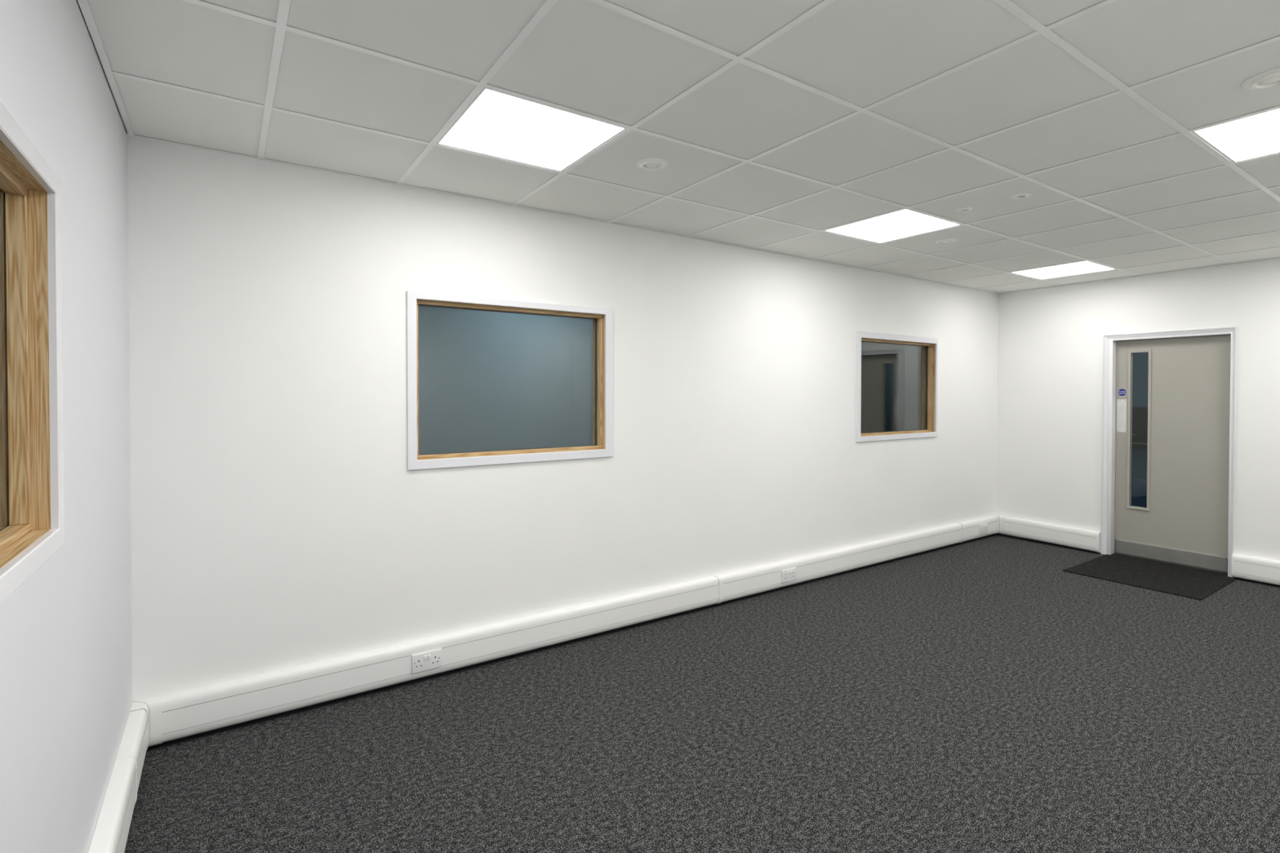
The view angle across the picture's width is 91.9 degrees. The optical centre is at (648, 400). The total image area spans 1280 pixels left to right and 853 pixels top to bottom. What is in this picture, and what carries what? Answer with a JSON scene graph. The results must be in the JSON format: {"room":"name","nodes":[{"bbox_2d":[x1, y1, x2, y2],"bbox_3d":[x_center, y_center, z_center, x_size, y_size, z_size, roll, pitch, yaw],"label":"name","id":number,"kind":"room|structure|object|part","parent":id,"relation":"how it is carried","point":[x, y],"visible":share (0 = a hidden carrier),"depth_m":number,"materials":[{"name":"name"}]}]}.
{"room":"empty office room","nodes":[
{"label":"empty office room","id":0,"kind":"room"},
{"bbox_2d":[0,0,132,852],"bbox_3d":[-1.088,0.053,0.917,0.130,2.796,3.750,0,1,-34],"label":"wall","id":1,"kind":"structure","parent":0,"point":[66,633],"depth_m":1.59,"materials":[{"name":"white paint"}]},
{"bbox_2d":[0,101,64,603],"bbox_3d":[-1.042,-0.081,0.861,0.145,0.824,1.200,0,1,-34],"label":"window","id":2,"kind":"structure","parent":1,"relation":"in","point":[32,496],"depth_m":1.31,"materials":[{"name":"white paint"}]},
{"bbox_3d":[-1.049,0.292,0.862,0.130,0.010,1.108,0,1,-34],"label":"sill","id":3,"kind":"part","parent":2,"relation":"part of","materials":[{"name":"brown wood"}]},
{"bbox_3d":[-0.988,-0.471,0.893,0.015,0.045,1.200,0,1,-34],"label":"casing","id":4,"kind":"part","parent":2,"relation":"part of","materials":[{"name":"white paint"}]},
{"bbox_3d":[-0.989,0.309,0.903,0.015,0.044,1.200,0,1,-34],"label":"casing","id":5,"kind":"part","parent":2,"relation":"part of","materials":[{"name":"white paint"}]},
{"bbox_3d":[-1.315,-0.088,1.374,0.015,0.824,0.046,0,1,-34],"label":"casing","id":6,"kind":"part","parent":2,"relation":"part of","materials":[{"name":"white paint"}]},
{"bbox_2d":[88,709,147,852],"bbox_3d":[-1.022,1.335,1.000,0.056,0.186,3.520,0,1,-34],"label":"trunking","id":7,"kind":"object","parent":1,"relation":"attached to","point":[111,832],"visible":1,"depth_m":2.00,"materials":[{"name":"white plastic"}]},
{"bbox_2d":[417,306,592,453],"bbox_3d":[-1.575,0.152,4.882,4.950,2.496,0.101,0,1,-34],"label":"wall","id":8,"kind":"structure","parent":0,"point":[488,380],"depth_m":5.08,"materials":[{"name":"paint"}]},
{"bbox_2d":[127,135,998,702],"bbox_3d":[0.725,0.010,4.511,7.186,2.796,0.130,0,1,-34],"label":"wall","id":9,"kind":"structure","parent":0,"point":[279,518],"depth_m":3.19,"materials":[{"name":"white paint"}]},
{"bbox_2d":[406,290,613,470],"bbox_3d":[-0.749,-0.106,3.490,1.200,0.898,0.145,0,1,-34],"label":"window","id":10,"kind":"structure","parent":9,"relation":"in","point":[602,318],"depth_m":3.45,"materials":[{"name":"white paint"}]},
{"bbox_3d":[-1.188,-0.102,3.110,0.046,0.898,0.015,0,1,-34],"label":"casing","id":11,"kind":"part","parent":10,"relation":"part of","materials":[{"name":"white paint"}]},
{"bbox_3d":[-0.756,0.299,3.500,1.102,0.010,0.130,0,1,-34],"label":"sill","id":12,"kind":"part","parent":10,"relation":"part of","materials":[{"name":"brown wood"}]},
{"bbox_3d":[-0.712,-0.536,3.431,1.200,0.036,0.015,0,1,-34],"label":"casing","id":13,"kind":"part","parent":10,"relation":"part of","materials":[{"name":"white paint"}]},
{"bbox_3d":[-0.713,0.320,3.442,1.200,0.048,0.015,0,1,-34],"label":"casing","id":14,"kind":"part","parent":10,"relation":"part of","materials":[{"name":"white paint"}]},
{"bbox_3d":[-0.239,-0.109,3.761,0.052,0.898,0.015,0,1,-34],"label":"casing","id":15,"kind":"part","parent":10,"relation":"part of","materials":[{"name":"white paint"}]},
{"bbox_2d":[129,514,1004,751],"bbox_3d":[0.788,1.293,4.434,6.925,0.188,0.097,0,1,-34],"label":"trunking","id":16,"kind":"object","parent":9,"relation":"attached to","point":[177,715],"visible":0.97,"depth_m":3.30,"materials":[{"name":"white plastic"}]},
{"bbox_2d":[412,648,441,673],"bbox_3d":[-1.113,1.310,3.114,0.144,0.090,0.014,0,1,-34],"label":"wall socket","id":17,"kind":"object","parent":16,"relation":"attached to","point":[431,660],"visible":1,"depth_m":3.11,"materials":[{"name":"white plastic"}]},
{"bbox_2d":[781,567,796,582],"bbox_3d":[1.046,1.293,4.594,0.154,0.090,0.014,0,1,-34],"label":"wall socket","id":18,"kind":"object","parent":16,"relation":"attached to","point":[788,575],"visible":1,"depth_m":4.59,"materials":[{"name":"white plastic"}]},
{"bbox_2d":[979,523,987,534],"bbox_3d":[3.345,1.276,6.170,0.150,0.090,0.014,0,1,-34],"label":"wall socket","id":19,"kind":"object","parent":16,"relation":"attached to","point":[983,528],"visible":1,"depth_m":6.16,"materials":[{"name":"white plastic"}]},
{"bbox_2d":[146,533,1279,751],"bbox_3d":[1.783,1.422,2.983,6.926,0.013,3.620,0,1,-34],"label":"trim","id":20,"kind":"structure","parent":9,"relation":"attached to","point":[431,677],"depth_m":3.52,"materials":[{"name":"black rubber"}]},
{"bbox_2d":[855,330,937,442],"bbox_3d":[2.170,-0.123,5.491,1.183,0.917,0.145,0,1,-34],"label":"window","id":21,"kind":"structure","parent":9,"relation":"in","point":[930,345],"depth_m":5.61,"materials":[{"name":"white paint"}]},
{"bbox_3d":[1.739,-0.118,5.117,0.050,0.917,0.015,0,1,-34],"label":"casing","id":22,"kind":"part","parent":21,"relation":"part of","materials":[{"name":"white paint"}]},
{"bbox_3d":[2.175,0.295,5.509,1.107,0.010,0.130,0,1,-34],"label":"sill","id":23,"kind":"part","parent":21,"relation":"part of","materials":[{"name":"brown wood"}]},
{"bbox_3d":[2.206,0.314,5.443,1.183,0.045,0.015,0,1,-34],"label":"casing","id":24,"kind":"part","parent":21,"relation":"part of","materials":[{"name":"white paint"}]},
{"bbox_3d":[2.207,-0.554,5.432,1.183,0.052,0.015,0,1,-34],"label":"casing","id":25,"kind":"part","parent":21,"relation":"part of","materials":[{"name":"white paint"}]},
{"bbox_3d":[2.684,-0.126,5.764,0.026,0.917,0.015,0,1,-34],"label":"casing","id":26,"kind":"part","parent":21,"relation":"part of","materials":[{"name":"white paint"}]},
{"bbox_2d":[77,0,1279,293],"bbox_3d":[1.786,-1.084,2.951,6.926,0.035,3.620,0,1,-34],"label":"ceiling","id":27,"kind":"structure","parent":0,"point":[777,125],"depth_m":2.23,"materials":[{"name":"tile"}]},
{"bbox_2d":[435,87,627,172],"bbox_3d":[-0.480,-1.071,2.489,0.591,0.011,0.593,0,1,-34],"label":"recessed light","id":28,"kind":"object","parent":27,"relation":"in","point":[497,124],"visible":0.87,"depth_m":2.45,"materials":[{"name":"white plastic"}]},
{"bbox_2d":[636,157,667,170],"bbox_3d":[0.018,-1.068,2.789,0.142,0.024,0.142,0,1,-34],"label":"ceiling vent","id":29,"kind":"object","parent":27,"relation":"in","point":[649,163],"visible":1,"depth_m":2.77,"materials":[{"name":"white plastic"}]},
{"bbox_2d":[824,208,960,243],"bbox_3d":[1.517,-1.085,3.857,0.598,0.011,0.593,0,1,-34],"label":"recessed light","id":30,"kind":"object","parent":27,"relation":"in","point":[904,223],"visible":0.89,"depth_m":3.84,"materials":[{"name":"white plastic"}]},
{"bbox_2d":[933,237,957,244],"bbox_3d":[2.011,-1.083,4.184,0.142,0.024,0.142,0,1,-34],"label":"ceiling vent","id":31,"kind":"object","parent":27,"relation":"in","point":[943,241],"visible":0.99,"depth_m":4.16,"materials":[{"name":"white plastic"}]},
{"bbox_2d":[955,206,972,212],"bbox_3d":[1.772,-1.083,3.472,0.086,0.031,0.086,0,1,-34],"label":"smoke detector","id":32,"kind":"object","parent":27,"relation":"in","point":[966,208],"visible":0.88,"depth_m":3.46,"materials":[{"name":"white plastic"}]},
{"bbox_2d":[1009,192,1031,199],"bbox_3d":[1.947,-1.080,3.233,0.100,0.031,0.100,0,1,-34],"label":"smoke detector","id":33,"kind":"object","parent":27,"relation":"in","point":[1016,196],"visible":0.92,"depth_m":3.22,"materials":[{"name":"white plastic"}]},
{"bbox_2d":[1011,261,1115,279],"bbox_3d":[3.484,-1.100,5.205,0.592,0.011,0.593,0,1,-34],"label":"recessed light","id":34,"kind":"object","parent":27,"relation":"in","point":[1084,267],"visible":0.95,"depth_m":5.21,"materials":[{"name":"white plastic"}]},
{"bbox_2d":[1191,107,1279,162],"bbox_3d":[2.539,-1.065,2.366,0.598,0.011,0.591,0,1,-34],"label":"recessed light","id":35,"kind":"object","parent":27,"relation":"in","point":[1256,135],"visible":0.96,"depth_m":2.48,"materials":[{"name":"white plastic"}]},
{"bbox_2d":[1242,67,1279,89],"bbox_3d":[2.040,-1.056,2.023,0.142,0.024,0.142,0,1,-34],"label":"ceiling vent","id":36,"kind":"object","parent":27,"relation":"in","point":[1270,78],"visible":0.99,"depth_m":2.03,"materials":[{"name":"white plastic"}]},
{"bbox_2d":[124,534,1279,852],"bbox_3d":[1.783,1.489,2.984,7.186,0.120,3.880,0,1,-34],"label":"floor","id":37,"kind":"structure","parent":0,"point":[983,695],"depth_m":2.62,"materials":[{"name":"grey carpet"}]},
{"bbox_2d":[1062,553,1237,600],"bbox_3d":[4.076,1.401,5.023,0.995,0.008,0.877,0,1,-34],"label":"doormat","id":38,"kind":"object","parent":37,"relation":"on","point":[1193,583],"visible":0.92,"depth_m":4.97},
{"bbox_2d":[861,342,922,432],"bbox_3d":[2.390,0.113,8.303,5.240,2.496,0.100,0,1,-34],"label":"window pane","id":39,"kind":"structure","parent":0,"point":[891,374],"depth_m":9.02,"materials":[{"name":"glass"}]},
{"bbox_2d":[995,257,1279,560],"bbox_3d":[4.732,0.010,4.906,0.130,2.796,3.750,0,1,-34],"label":"wall","id":40,"kind":"structure","parent":0,"point":[1050,340],"depth_m":5.70,"materials":[{"name":"white paint"}]},
{"bbox_2d":[1003,515,1100,552],"bbox_3d":[3.884,1.283,5.991,0.056,0.194,0.836,0,1,-34],"label":"trunking","id":41,"kind":"object","parent":40,"relation":"attached to","point":[1073,537],"visible":1,"depth_m":5.94,"materials":[{"name":"white plastic"}]},
{"bbox_2d":[1100,326,1236,577],"bbox_3d":[4.450,0.404,5.312,0.157,1.996,0.898,0,1,-34],"label":"door","id":42,"kind":"structure","parent":40,"relation":"in","point":[1188,518],"depth_m":5.27,"materials":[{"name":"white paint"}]},
{"bbox_3d":[4.151,0.400,5.627,0.019,1.996,0.042,0,1,-34],"label":"architrave","id":43,"kind":"part","parent":42,"relation":"part of","materials":[{"name":"white paint"}]},
{"bbox_3d":[4.279,0.134,5.593,0.002,0.298,0.074,0,1,-34],"label":"push plate","id":44,"kind":"part","parent":42,"relation":"part of","materials":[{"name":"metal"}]},
{"bbox_3d":[4.353,0.255,5.489,0.023,1.421,0.169,0,1,-34],"label":"vision panel frame","id":45,"kind":"part","parent":42,"relation":"part of","materials":[{"name":"beige paint"}]},
{"bbox_3d":[4.394,-0.573,5.261,0.019,0.042,0.898,0,1,-34],"label":"architrave","id":46,"kind":"part","parent":42,"relation":"part of","materials":[{"name":"white paint"}]},
{"bbox_3d":[4.470,1.325,5.322,0.008,0.135,0.775,0,1,-34],"label":"kick plate","id":47,"kind":"part","parent":42,"relation":"part of","materials":[{"name":"metal"}]},
{"bbox_3d":[4.640,0.409,4.913,0.019,1.996,0.024,0,1,-34],"label":"architrave","id":48,"kind":"part","parent":42,"relation":"part of","materials":[{"name":"white paint"}]},
{"bbox_2d":[1231,553,1279,585],"bbox_3d":[5.134,1.312,4.167,0.056,0.186,1.783,0,1,-34],"label":"trunking","id":49,"kind":"object","parent":40,"relation":"attached to","point":[1243,566],"visible":1,"depth_m":4.77,"materials":[{"name":"white plastic"}]},
{"bbox_2d":[1131,352,1148,479],"bbox_3d":[5.669,0.148,5.944,0.100,2.496,3.100,0,1,-34],"label":"wall","id":50,"kind":"structure","parent":0,"point":[1140,360],"depth_m":6.54,"materials":[{"name":"paint"}]},
{"bbox_2d":[1131,406,1147,448],"bbox_3d":[5.225,0.280,6.430,0.083,0.432,1.400,0,1,-34],"label":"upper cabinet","id":51,"kind":"object","parent":50,"relation":"attached to","point":[1140,415],"visible":0.16,"depth_m":6.49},
{"bbox_3d":[5.231,0.474,6.437,0.067,0.044,1.400,0,1,-34],"label":"rail","id":52,"kind":"part","parent":51,"relation":"part of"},
{"bbox_3d":[5.155,1.460,5.610,1.343,0.119,3.300,0,1,-34],"label":"floor","id":53,"kind":"structure","parent":0,"visible":0},
{"bbox_2d":[1131,479,1146,507],"bbox_3d":[5.021,1.107,6.369,0.455,0.565,0.598,0,1,-2],"label":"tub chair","id":54,"kind":"object","parent":53,"relation":"on","point":[1139,486],"visible":0.02,"depth_m":6.48,"materials":[{"name":"blue fabric"}]}
]}

